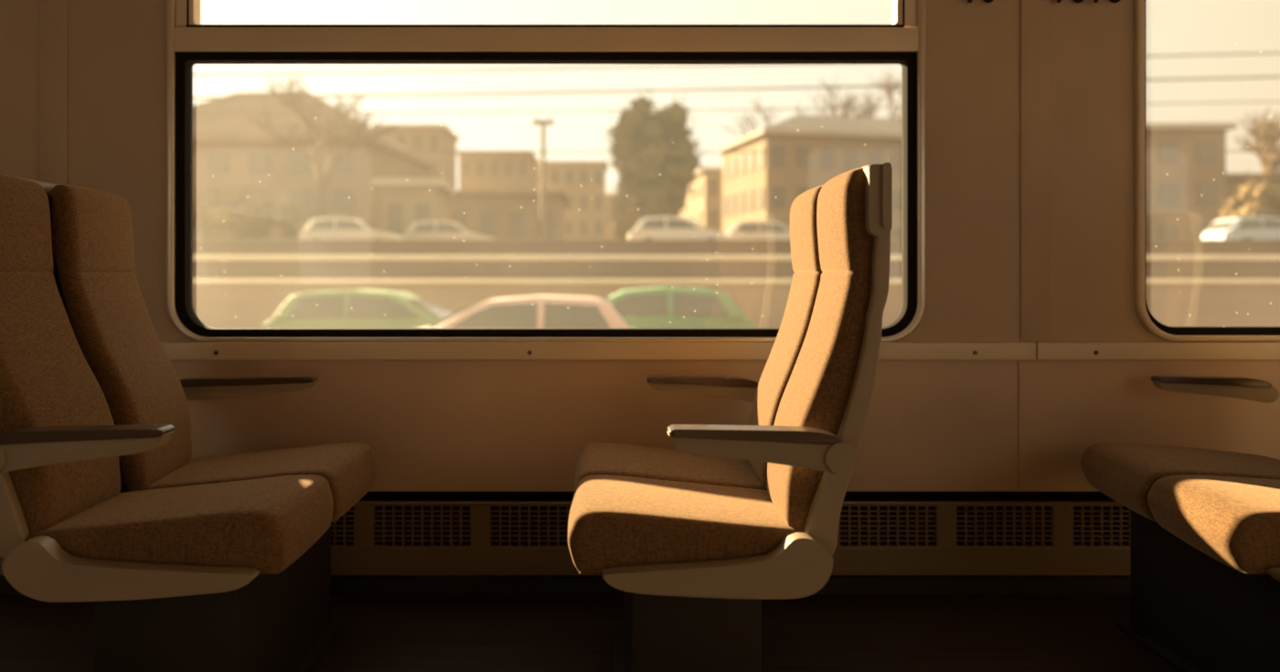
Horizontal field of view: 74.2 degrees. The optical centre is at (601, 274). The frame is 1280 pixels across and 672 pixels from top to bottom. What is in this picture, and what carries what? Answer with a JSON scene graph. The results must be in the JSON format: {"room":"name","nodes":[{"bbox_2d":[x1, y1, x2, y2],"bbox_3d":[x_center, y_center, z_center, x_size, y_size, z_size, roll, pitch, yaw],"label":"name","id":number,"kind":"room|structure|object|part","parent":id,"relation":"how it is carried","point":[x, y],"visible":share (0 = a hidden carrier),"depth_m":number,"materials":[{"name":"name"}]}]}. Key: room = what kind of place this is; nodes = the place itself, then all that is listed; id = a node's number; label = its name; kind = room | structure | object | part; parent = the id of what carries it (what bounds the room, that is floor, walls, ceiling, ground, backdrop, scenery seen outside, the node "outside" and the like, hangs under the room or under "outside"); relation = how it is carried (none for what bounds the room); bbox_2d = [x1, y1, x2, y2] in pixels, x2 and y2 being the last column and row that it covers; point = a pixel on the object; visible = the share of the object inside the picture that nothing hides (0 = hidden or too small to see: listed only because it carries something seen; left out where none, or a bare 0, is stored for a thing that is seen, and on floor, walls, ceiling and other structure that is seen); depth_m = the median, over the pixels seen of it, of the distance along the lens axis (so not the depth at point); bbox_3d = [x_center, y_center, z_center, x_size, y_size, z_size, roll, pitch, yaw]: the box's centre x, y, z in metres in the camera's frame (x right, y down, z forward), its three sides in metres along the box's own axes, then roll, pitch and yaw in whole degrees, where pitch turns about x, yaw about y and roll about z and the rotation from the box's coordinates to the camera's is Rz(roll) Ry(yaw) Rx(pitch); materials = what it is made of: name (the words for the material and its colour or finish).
{"room":"train carriage","nodes":[
{"label":"train carriage","id":0,"kind":"room"},
{"bbox_2d":[0,594,1182,671],"bbox_3d":[0.300,1.090,0.745,9.800,0.080,4.290,0,0,0],"label":"floor","id":1,"kind":"structure","parent":0,"point":[379,633],"depth_m":2.48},
{"bbox_2d":[0,173,376,671],"bbox_3d":[-1.081,0.405,2.212,0.808,1.290,0.961,0,0,0],"label":"seat","id":2,"kind":"object","parent":1,"relation":"on","point":[217,562],"visible":1,"depth_m":1.96,"materials":[{"name":"fabric"}]},
{"bbox_3d":[-1.323,0.169,1.978,0.251,0.813,0.315,0,0,0],"label":"backrest","id":3,"kind":"part","parent":2,"relation":"part of","materials":[{"name":"fabric"}]},
{"bbox_3d":[-1.094,0.370,1.764,0.384,0.083,0.045,0,0,0],"label":"armrest","id":4,"kind":"part","parent":2,"relation":"part of","materials":[{"name":"beige plastic"}]},
{"bbox_3d":[-1.315,0.169,2.342,0.274,0.813,0.355,0,0,0],"label":"backrest","id":5,"kind":"part","parent":2,"relation":"part of","materials":[{"name":"fabric"}]},
{"bbox_2d":[24,474,332,574],"bbox_3d":[-0.971,0.577,1.988,0.584,0.142,0.375,0,0,0],"label":"seat cushion","id":6,"kind":"object","parent":2,"relation":"on","point":[261,525],"depth_m":1.83,"materials":[{"name":"fabric"}]},
{"bbox_2d":[123,442,376,522],"bbox_3d":[-0.971,0.577,2.385,0.580,0.138,0.410,0,0,0],"label":"seat cushion","id":7,"kind":"object","parent":2,"relation":"on","point":[349,469],"depth_m":2.31,"materials":[{"name":"fabric"}]},
{"bbox_3d":[-1.144,0.369,2.667,0.485,0.071,0.031,0,0,0],"label":"armrest","id":8,"kind":"part","parent":2,"relation":"part of","materials":[{"name":"beige plastic"}]},
{"bbox_2d":[567,162,892,671],"bbox_3d":[0.286,0.405,2.212,0.730,1.290,0.960,0,0,0],"label":"seat","id":9,"kind":"object","parent":1,"relation":"on","point":[694,537],"visible":1,"depth_m":1.83,"materials":[{"name":"fabric"}]},
{"bbox_2d":[574,442,767,490],"bbox_3d":[0.195,0.577,2.385,0.540,0.138,0.410,0,0,0],"label":"seat cushion","id":10,"kind":"object","parent":9,"relation":"on","point":[595,458],"depth_m":2.31,"materials":[{"name":"fabric"}]},
{"bbox_2d":[567,474,803,574],"bbox_3d":[0.195,0.577,1.988,0.544,0.142,0.375,0,0,0],"label":"seat cushion","id":11,"kind":"object","parent":9,"relation":"on","point":[616,521],"depth_m":1.81,"materials":[{"name":"fabric"}]},
{"bbox_3d":[0.333,0.369,2.667,0.384,0.071,0.031,0,0,0],"label":"armrest","id":12,"kind":"part","parent":9,"relation":"part of","materials":[{"name":"beige plastic"}]},
{"bbox_3d":[0.330,0.370,1.764,0.384,0.083,0.045,0,0,0],"label":"armrest","id":13,"kind":"part","parent":9,"relation":"part of","materials":[{"name":"beige plastic"}]},
{"bbox_3d":[0.519,0.169,2.342,0.207,0.812,0.355,0,0,0],"label":"backrest","id":14,"kind":"part","parent":9,"relation":"part of","materials":[{"name":"fabric"}]},
{"bbox_3d":[0.503,0.169,1.978,0.205,0.812,0.315,0,0,0],"label":"backrest","id":15,"kind":"part","parent":9,"relation":"part of","materials":[{"name":"fabric"}]},
{"bbox_3d":[0.592,-0.157,1.817,0.048,0.154,0.047,0,0,0],"label":"grab handle","id":16,"kind":"part","parent":9,"relation":"part of","materials":[{"name":"beige plastic"}]},
{"bbox_2d":[1080,375,1279,671],"bbox_3d":[1.791,0.404,2.211,0.894,1.288,0.955,0,0,0],"label":"seat","id":17,"kind":"object","parent":1,"relation":"on","point":[1205,523],"visible":1,"depth_m":2.19,"materials":[{"name":"fabric"}]},
{"bbox_2d":[1080,442,1279,522],"bbox_3d":[1.723,0.577,2.385,0.644,0.138,0.410,0,0,0],"label":"seat cushion","id":18,"kind":"object","parent":17,"relation":"on","point":[1125,473],"depth_m":2.34,"materials":[{"name":"fabric"}]},
{"bbox_2d":[1147,474,1279,574],"bbox_3d":[1.694,0.577,1.988,0.706,0.142,0.375,0,0,0],"label":"seat cushion","id":19,"kind":"object","parent":17,"relation":"on","point":[1234,520],"depth_m":1.91,"materials":[{"name":"fabric"}]},
{"bbox_3d":[1.936,0.369,2.667,0.384,0.071,0.031,0,0,0],"label":"armrest","id":20,"kind":"part","parent":17,"relation":"part of","materials":[{"name":"beige plastic"}]},
{"bbox_2d":[0,0,1279,501],"bbox_3d":[0.264,-0.110,2.847,9.872,2.320,0.106,0,0,0],"label":"wall","id":21,"kind":"structure","parent":0,"point":[428,425],"depth_m":2.80,"materials":[{"name":"plastic"}]},
{"bbox_2d":[39,0,68,184],"bbox_3d":[-1.814,-0.558,2.797,0.094,1.552,0.008,0,0,0],"label":"trim","id":22,"kind":"structure","parent":21,"relation":"attached to","point":[53,14],"depth_m":2.79,"materials":[{"name":"brown plastic"}]},
{"bbox_2d":[166,0,926,341],"bbox_3d":[-0.183,-0.433,2.815,2.506,1.322,0.070,0,0,0],"label":"window","id":23,"kind":"structure","parent":21,"relation":"in","point":[189,44],"depth_m":2.79,"materials":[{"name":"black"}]},
{"bbox_3d":[-0.183,-0.946,2.820,2.452,0.247,0.051,0,0,0],"label":"hopper frame","id":24,"kind":"part","parent":23,"relation":"part of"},
{"bbox_2d":[0,575,1130,594],"bbox_3d":[0.300,1.024,2.795,9.800,0.053,0.050,0,0,0],"label":"baseboard","id":25,"kind":"structure","parent":21,"relation":"attached to","point":[340,584],"depth_m":2.77,"materials":[{"name":"black metal"}]},
{"bbox_2d":[0,501,1130,575],"bbox_3d":[0.300,0.873,2.797,9.760,0.242,0.030,0,0,0],"label":"wall heater","id":26,"kind":"object","parent":21,"relation":"attached to","point":[372,538],"visible":0.41,"depth_m":2.79,"materials":[{"name":"metal"}]},
{"bbox_2d":[330,510,353,545],"bbox_3d":[-0.977,0.832,2.795,0.318,0.130,0.011,0,0,0],"label":"grille","id":27,"kind":"object","parent":26,"relation":"attached to","point":[342,529],"depth_m":2.80,"materials":[{"name":"metal"}]},
{"bbox_2d":[373,506,469,545],"bbox_3d":[-0.592,0.832,2.795,0.318,0.130,0.011,0,0,0],"label":"grille","id":28,"kind":"object","parent":26,"relation":"attached to","point":[393,526],"depth_m":2.80,"materials":[{"name":"metal"}]},
{"bbox_2d":[490,506,569,545],"bbox_3d":[-0.208,0.832,2.795,0.318,0.130,0.011,0,0,0],"label":"grille","id":29,"kind":"object","parent":26,"relation":"attached to","point":[510,526],"depth_m":2.80,"materials":[{"name":"metal"}]},
{"bbox_2d":[840,506,936,545],"bbox_3d":[0.947,0.832,2.795,0.318,0.130,0.011,0,0,0],"label":"grille","id":30,"kind":"object","parent":26,"relation":"attached to","point":[859,526],"depth_m":2.80,"materials":[{"name":"metal"}]},
{"bbox_2d":[956,506,1053,545],"bbox_3d":[1.332,0.832,2.795,0.318,0.130,0.011,0,0,0],"label":"grille","id":31,"kind":"object","parent":26,"relation":"attached to","point":[976,526],"depth_m":2.79,"materials":[{"name":"metal"}]},
{"bbox_2d":[1073,506,1130,545],"bbox_3d":[1.717,0.832,2.795,0.318,0.130,0.011,0,0,0],"label":"grille","id":32,"kind":"object","parent":26,"relation":"attached to","point":[1093,526],"depth_m":2.79,"materials":[{"name":"metal"}]},
{"bbox_2d":[160,341,1035,360],"bbox_3d":[-1.586,0.253,2.786,6.029,0.058,0.028,0,0,0],"label":"trim","id":33,"kind":"structure","parent":21,"relation":"attached to","point":[175,350],"depth_m":2.78,"materials":[{"name":"brown"}]},
{"bbox_2d":[967,0,993,3],"bbox_3d":[1.242,-0.936,2.776,0.095,0.091,0.047,0,0,0],"label":"coat hook","id":34,"kind":"object","parent":21,"relation":"attached to","point":[968,1],"visible":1,"depth_m":2.77,"materials":[{"name":"black metal"}]},
{"bbox_2d":[1018,362,1046,490],"bbox_3d":[1.423,0.503,2.792,0.092,0.424,0.007,0,0,0],"label":"trim","id":35,"kind":"structure","parent":21,"relation":"attached to","point":[1032,376],"depth_m":2.79,"materials":[{"name":"plastic"}]},
{"bbox_2d":[1020,0,1050,340],"bbox_3d":[1.436,-0.558,2.797,0.098,1.552,0.008,0,0,0],"label":"trim","id":36,"kind":"structure","parent":21,"relation":"attached to","point":[1035,15],"depth_m":2.79,"materials":[{"name":"brown plastic"}]},
{"bbox_2d":[1056,0,1083,3],"bbox_3d":[1.536,-0.936,2.776,0.095,0.091,0.047,0,0,0],"label":"coat hook","id":37,"kind":"object","parent":21,"relation":"attached to","point":[1058,1],"visible":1,"depth_m":2.77,"materials":[{"name":"black metal"}]},
{"bbox_2d":[1094,0,1119,3],"bbox_3d":[1.658,-0.936,2.776,0.095,0.091,0.047,0,0,0],"label":"coat hook","id":38,"kind":"object","parent":21,"relation":"attached to","point":[1095,1],"visible":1,"depth_m":2.77,"materials":[{"name":"black metal"}]},
{"bbox_2d":[1035,341,1279,360],"bbox_3d":[2.992,0.253,2.786,3.119,0.058,0.028,0,0,0],"label":"trim","id":39,"kind":"structure","parent":21,"relation":"attached to","point":[1044,350],"depth_m":2.78,"materials":[{"name":"brown"}]},
{"bbox_2d":[1134,0,1279,341],"bbox_3d":[3.019,-0.436,2.815,2.508,1.315,0.070,0,0,0],"label":"window","id":40,"kind":"structure","parent":21,"relation":"in","point":[1147,320],"depth_m":2.78,"materials":[{"name":"black rubber"}]},
{"label":"outside","id":41,"kind":"structure","parent":0,"visible":0},
{"bbox_3d":[0.000,0.680,28.200,300.000,2.141,3.800,0,0,0],"label":"ground","id":42,"kind":"structure","parent":41,"visible":0},
{"bbox_2d":[192,239,1279,255],"bbox_3d":[0.000,-0.802,30.185,140.000,0.863,0.530,0,0,0],"label":"wall","id":43,"kind":"structure","parent":42,"relation":"on","point":[200,247],"depth_m":30.00,"materials":[{"name":"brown concrete"}]},
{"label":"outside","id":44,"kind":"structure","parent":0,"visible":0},
{"bbox_2d":[192,52,1279,75],"bbox_3d":[5.000,-8.643,27.000,240.002,5.278,0.060,0,0,0],"label":"overhead wire","id":45,"kind":"object","parent":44,"point":[1260,53],"visible":0.62,"depth_m":26.98,"materials":[{"name":"brown metal"}]},
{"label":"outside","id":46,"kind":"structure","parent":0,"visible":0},
{"bbox_2d":[192,75,1279,99],"bbox_3d":[5.001,-7.883,27.000,240.002,5.287,0.070,0,0,0],"label":"overhead wire","id":47,"kind":"object","parent":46,"point":[1254,77],"visible":0.69,"depth_m":26.97,"materials":[{"name":"brown metal"}]},
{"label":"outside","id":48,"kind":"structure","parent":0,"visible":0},
{"bbox_2d":[192,101,1279,115],"bbox_3d":[5.000,-6.955,27.000,240.001,3.875,0.040,0,0,0],"label":"overhead wire","id":49,"kind":"object","parent":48,"point":[1228,101],"visible":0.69,"depth_m":26.99,"materials":[{"name":"brown metal"}]},
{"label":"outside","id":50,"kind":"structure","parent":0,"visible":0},
{"bbox_2d":[192,149,1279,152],"bbox_3d":[5.000,-4.983,27.000,240.001,2.198,0.044,0,0,0],"label":"overhead wire","id":51,"kind":"object","parent":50,"point":[193,150],"visible":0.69,"depth_m":26.98,"materials":[{"name":"brown"}]},
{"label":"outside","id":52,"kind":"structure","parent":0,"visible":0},
{"bbox_3d":[0.000,1.900,12.750,300.000,0.300,19.100,0,0,0],"label":"ground","id":53,"kind":"structure","parent":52,"visible":0},
{"bbox_2d":[261,288,452,328],"bbox_3d":[-4.045,1.020,15.900,4.342,1.460,1.816,0,0,0],"label":"parked car","id":54,"kind":"object","parent":53,"relation":"on","point":[365,308],"visible":0.38,"depth_m":15.18,"materials":[{"name":"green paint"}]},
{"bbox_2d":[421,294,633,328],"bbox_3d":[-1.470,1.045,13.400,4.342,1.410,1.816,0,0,0],"label":"parked car","id":55,"kind":"object","parent":53,"relation":"on","point":[542,311],"visible":0.25,"depth_m":12.68,"materials":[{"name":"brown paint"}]},
{"bbox_2d":[599,286,757,328],"bbox_3d":[0.681,0.995,15.900,4.342,1.510,1.816,0,0,0],"label":"parked car","id":56,"kind":"object","parent":53,"relation":"on","point":[652,307],"visible":0.21,"depth_m":15.21,"materials":[{"name":"green paint"}]},
{"bbox_2d":[192,280,1279,328],"bbox_3d":[0.000,0.958,22.185,140.000,1.583,0.530,0,0,0],"label":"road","id":57,"kind":"structure","parent":53,"relation":"on","point":[217,304],"depth_m":22.00,"materials":[{"name":"grey asphalt"}]},
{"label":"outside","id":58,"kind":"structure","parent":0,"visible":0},
{"bbox_3d":[0.000,1.028,24.200,300.000,1.443,3.800,0,0,0],"label":"ground","id":59,"kind":"structure","parent":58,"visible":0},
{"bbox_2d":[192,255,1279,278],"bbox_3d":[0.000,-0.132,26.185,140.000,0.918,0.530,0,0,0],"label":"wall","id":60,"kind":"structure","parent":59,"relation":"on","point":[204,266],"depth_m":26.00,"materials":[{"name":"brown concrete"}]},
{"bbox_2d":[192,278,1279,280],"bbox_3d":[0.000,0.222,24.040,120.000,0.170,0.080,0,0,0],"label":"steel rail","id":61,"kind":"object","parent":59,"relation":"on","point":[193,279],"visible":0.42,"depth_m":24.00,"materials":[{"name":"metal"}]},
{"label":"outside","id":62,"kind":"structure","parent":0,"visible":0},
{"bbox_3d":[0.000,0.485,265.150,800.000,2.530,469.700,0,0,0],"label":"ground","id":63,"kind":"structure","parent":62,"visible":0},
{"bbox_2d":[192,180,280,239],"bbox_3d":[-15.862,-2.342,35.956,4.032,3.490,3.966,0,0,0],"label":"bush","id":64,"kind":"object","parent":63,"relation":"on","point":[220,211],"visible":0.89,"depth_m":34.80,"materials":[{"name":"plant"}]},
{"bbox_2d":[275,195,318,239],"bbox_3d":[-12.977,-2.174,35.985,1.768,2.400,1.790,0,0,0],"label":"bush","id":65,"kind":"object","parent":63,"relation":"on","point":[295,217],"visible":0.76,"depth_m":35.48,"materials":[{"name":"plant"}]},
{"bbox_2d":[192,90,437,239],"bbox_3d":[-20.729,-6.116,53.100,17.400,10.713,12.800,0,0,6],"label":"house","id":66,"kind":"structure","parent":63,"relation":"on","point":[281,176],"depth_m":47.02,"materials":[{"name":"beige stucco"},{"name":"brown roof tile"},{"name":"glass"}]},
{"bbox_2d":[238,71,397,217],"bbox_3d":[-13.303,-5.009,40.000,6.897,8.458,4.847,0,0,0],"label":"bare tree","id":67,"kind":"object","parent":63,"relation":"on","point":[323,180],"visible":0.98,"depth_m":39.31,"materials":[{"name":"brown plant"}]},
{"bbox_2d":[298,217,405,239],"bbox_3d":[-9.911,-1.510,33.700,3.938,1.460,1.816,0,0,0],"label":"parked car","id":68,"kind":"object","parent":63,"relation":"on","point":[319,228],"visible":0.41,"depth_m":32.98,"materials":[{"name":"beige paint"}]},
{"bbox_2d":[371,177,455,235],"bbox_3d":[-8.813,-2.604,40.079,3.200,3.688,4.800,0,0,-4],"label":"house","id":69,"kind":"structure","parent":63,"relation":"on","point":[406,202],"depth_m":38.05,"materials":[{"name":"paint"}]},
{"bbox_2d":[372,124,459,190],"bbox_3d":[-21.592,-8.780,99.500,8.200,16.040,9.800,0,0,0],"label":"building","id":70,"kind":"structure","parent":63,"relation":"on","point":[421,137],"depth_m":95.00,"materials":[{"name":"beige paint"}]},
{"bbox_2d":[402,220,495,239],"bbox_3d":[-6.409,-1.510,35.800,3.938,1.460,1.816,0,0,0],"label":"parked car","id":71,"kind":"object","parent":63,"relation":"on","point":[433,229],"visible":0.42,"depth_m":35.06,"materials":[{"name":"beige paint"}]},
{"bbox_2d":[456,152,538,190],"bbox_3d":[-13.971,-8.412,115.000,10.000,15.304,10.800,0,0,0],"label":"apartment block","id":72,"kind":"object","parent":63,"relation":"on","point":[477,171],"visible":0.41,"depth_m":109.99,"materials":[{"name":"beige paint"}]},
{"bbox_2d":[446,190,569,239],"bbox_3d":[-7.069,-3.572,64.000,9.000,5.624,8.800,0,0,0],"label":"building","id":73,"kind":"structure","parent":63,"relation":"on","point":[496,214],"depth_m":60.01,"materials":[{"name":"beige paint"}]},
{"bbox_2d":[533,115,554,239],"bbox_3d":[-2.749,-4.135,39.980,0.996,6.709,0.360,0,0,0],"label":"utility pole","id":74,"kind":"object","parent":63,"relation":"on","point":[542,122],"visible":0.97,"depth_m":39.88,"materials":[{"name":"gold metal"}]},
{"bbox_2d":[535,160,607,239],"bbox_3d":[-4.827,-8.805,131.000,11.600,16.090,10.800,0,0,0],"label":"apartment block","id":75,"kind":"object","parent":63,"relation":"on","point":[583,182],"visible":0.53,"depth_m":126.01,"materials":[{"name":"paint"}]},
{"bbox_2d":[605,193,618,239],"bbox_3d":[12.513,-7.535,156.000,26.800,13.551,12.800,0,0,0],"label":"factory hall","id":76,"kind":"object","parent":63,"relation":"on","point":[610,231],"visible":0.06,"depth_m":150.01,"materials":[{"name":"beige paint"}]},
{"bbox_2d":[609,188,639,239],"bbox_3d":[1.117,-2.657,39.959,1.480,2.848,1.608,0,0,0],"label":"bush","id":77,"kind":"object","parent":63,"relation":"on","point":[624,207],"visible":0.87,"depth_m":39.55,"materials":[{"name":"plant"}]},
{"bbox_2d":[604,87,704,225],"bbox_3d":[2.868,-5.294,44.884,5.494,9.037,6.086,0,0,0],"label":"leafy tree","id":78,"kind":"object","parent":63,"relation":"on","point":[660,182],"visible":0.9,"depth_m":43.28,"materials":[{"name":"green plant"}]},
{"bbox_2d":[628,216,729,239],"bbox_3d":[2.987,-1.510,33.200,3.938,1.460,1.816,0,0,0],"label":"parked car","id":79,"kind":"object","parent":63,"relation":"on","point":[649,228],"visible":0.5,"depth_m":32.48,"materials":[{"name":"white paint"}]},
{"bbox_2d":[677,166,722,232],"bbox_3d":[10.690,-5.628,87.637,5.828,9.737,16.152,0,0,0],"label":"house","id":80,"kind":"structure","parent":63,"relation":"on","point":[706,209],"depth_m":80.16,"materials":[{"name":"paint"}]},
{"bbox_2d":[725,220,789,239],"bbox_3d":[7.076,-1.510,35.800,3.938,1.460,1.816,0,0,0],"label":"parked car","id":81,"kind":"object","parent":63,"relation":"on","point":[757,229],"visible":0.34,"depth_m":35.08,"materials":[{"name":"beige paint"}]},
{"bbox_2d":[714,73,885,140],"bbox_3d":[21.255,-10.951,90.825,17.810,20.342,12.092,0,0,0],"label":"bare tree","id":82,"kind":"object","parent":63,"relation":"on","point":[851,101],"visible":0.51,"depth_m":89.68,"materials":[{"name":"brown plant"}]},
{"bbox_2d":[715,115,901,239],"bbox_3d":[19.067,-6.548,66.169,17.800,11.575,9.800,0,0,-12],"label":"building","id":83,"kind":"structure","parent":63,"relation":"on","point":[764,186],"depth_m":61.37,"materials":[{"name":"beige paint"}]},
{"bbox_2d":[832,65,901,120],"bbox_3d":[27.160,-10.733,82.036,14.940,19.905,17.210,0,0,0],"label":"bare tree","id":84,"kind":"object","parent":63,"relation":"on","point":[888,89],"visible":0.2,"depth_m":78.70,"materials":[{"name":"brown plant"}]},
{"bbox_2d":[1146,122,1237,239],"bbox_3d":[33.825,-5.298,56.258,9.800,9.076,9.800,0,0,3],"label":"brick building","id":85,"kind":"structure","parent":63,"relation":"on","point":[1186,191],"depth_m":51.63,"materials":[{"name":"brown brick"}]},
{"bbox_2d":[1201,216,1279,239],"bbox_3d":[25.951,-1.510,33.200,3.938,1.460,1.816,0,0,0],"label":"parked car","id":86,"kind":"object","parent":63,"relation":"on","point":[1243,228],"visible":0.49,"depth_m":32.54,"materials":[{"name":"white paint"}]},
{"bbox_2d":[1216,177,1279,218],"bbox_3d":[34.540,-3.123,44.007,4.030,3.876,4.026,0,0,0],"label":"bush","id":87,"kind":"object","parent":63,"relation":"on","point":[1253,200],"visible":0.61,"depth_m":43.08,"materials":[{"name":"plant"}]},
{"bbox_2d":[1226,172,1279,206],"bbox_3d":[45.894,-3.932,59.500,9.800,6.343,7.800,0,0,0],"label":"garage","id":88,"kind":"structure","parent":63,"relation":"on","point":[1233,180],"depth_m":56.00,"materials":[{"name":"beige concrete"}]},
{"bbox_2d":[1232,106,1279,172],"bbox_3d":[56.349,-7.252,69.061,7.477,12.945,9.069,0,0,42],"label":"bare tree","id":89,"kind":"object","parent":63,"relation":"on","point":[1268,165],"visible":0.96,"depth_m":68.60,"materials":[{"name":"brown plant"}]}
]}

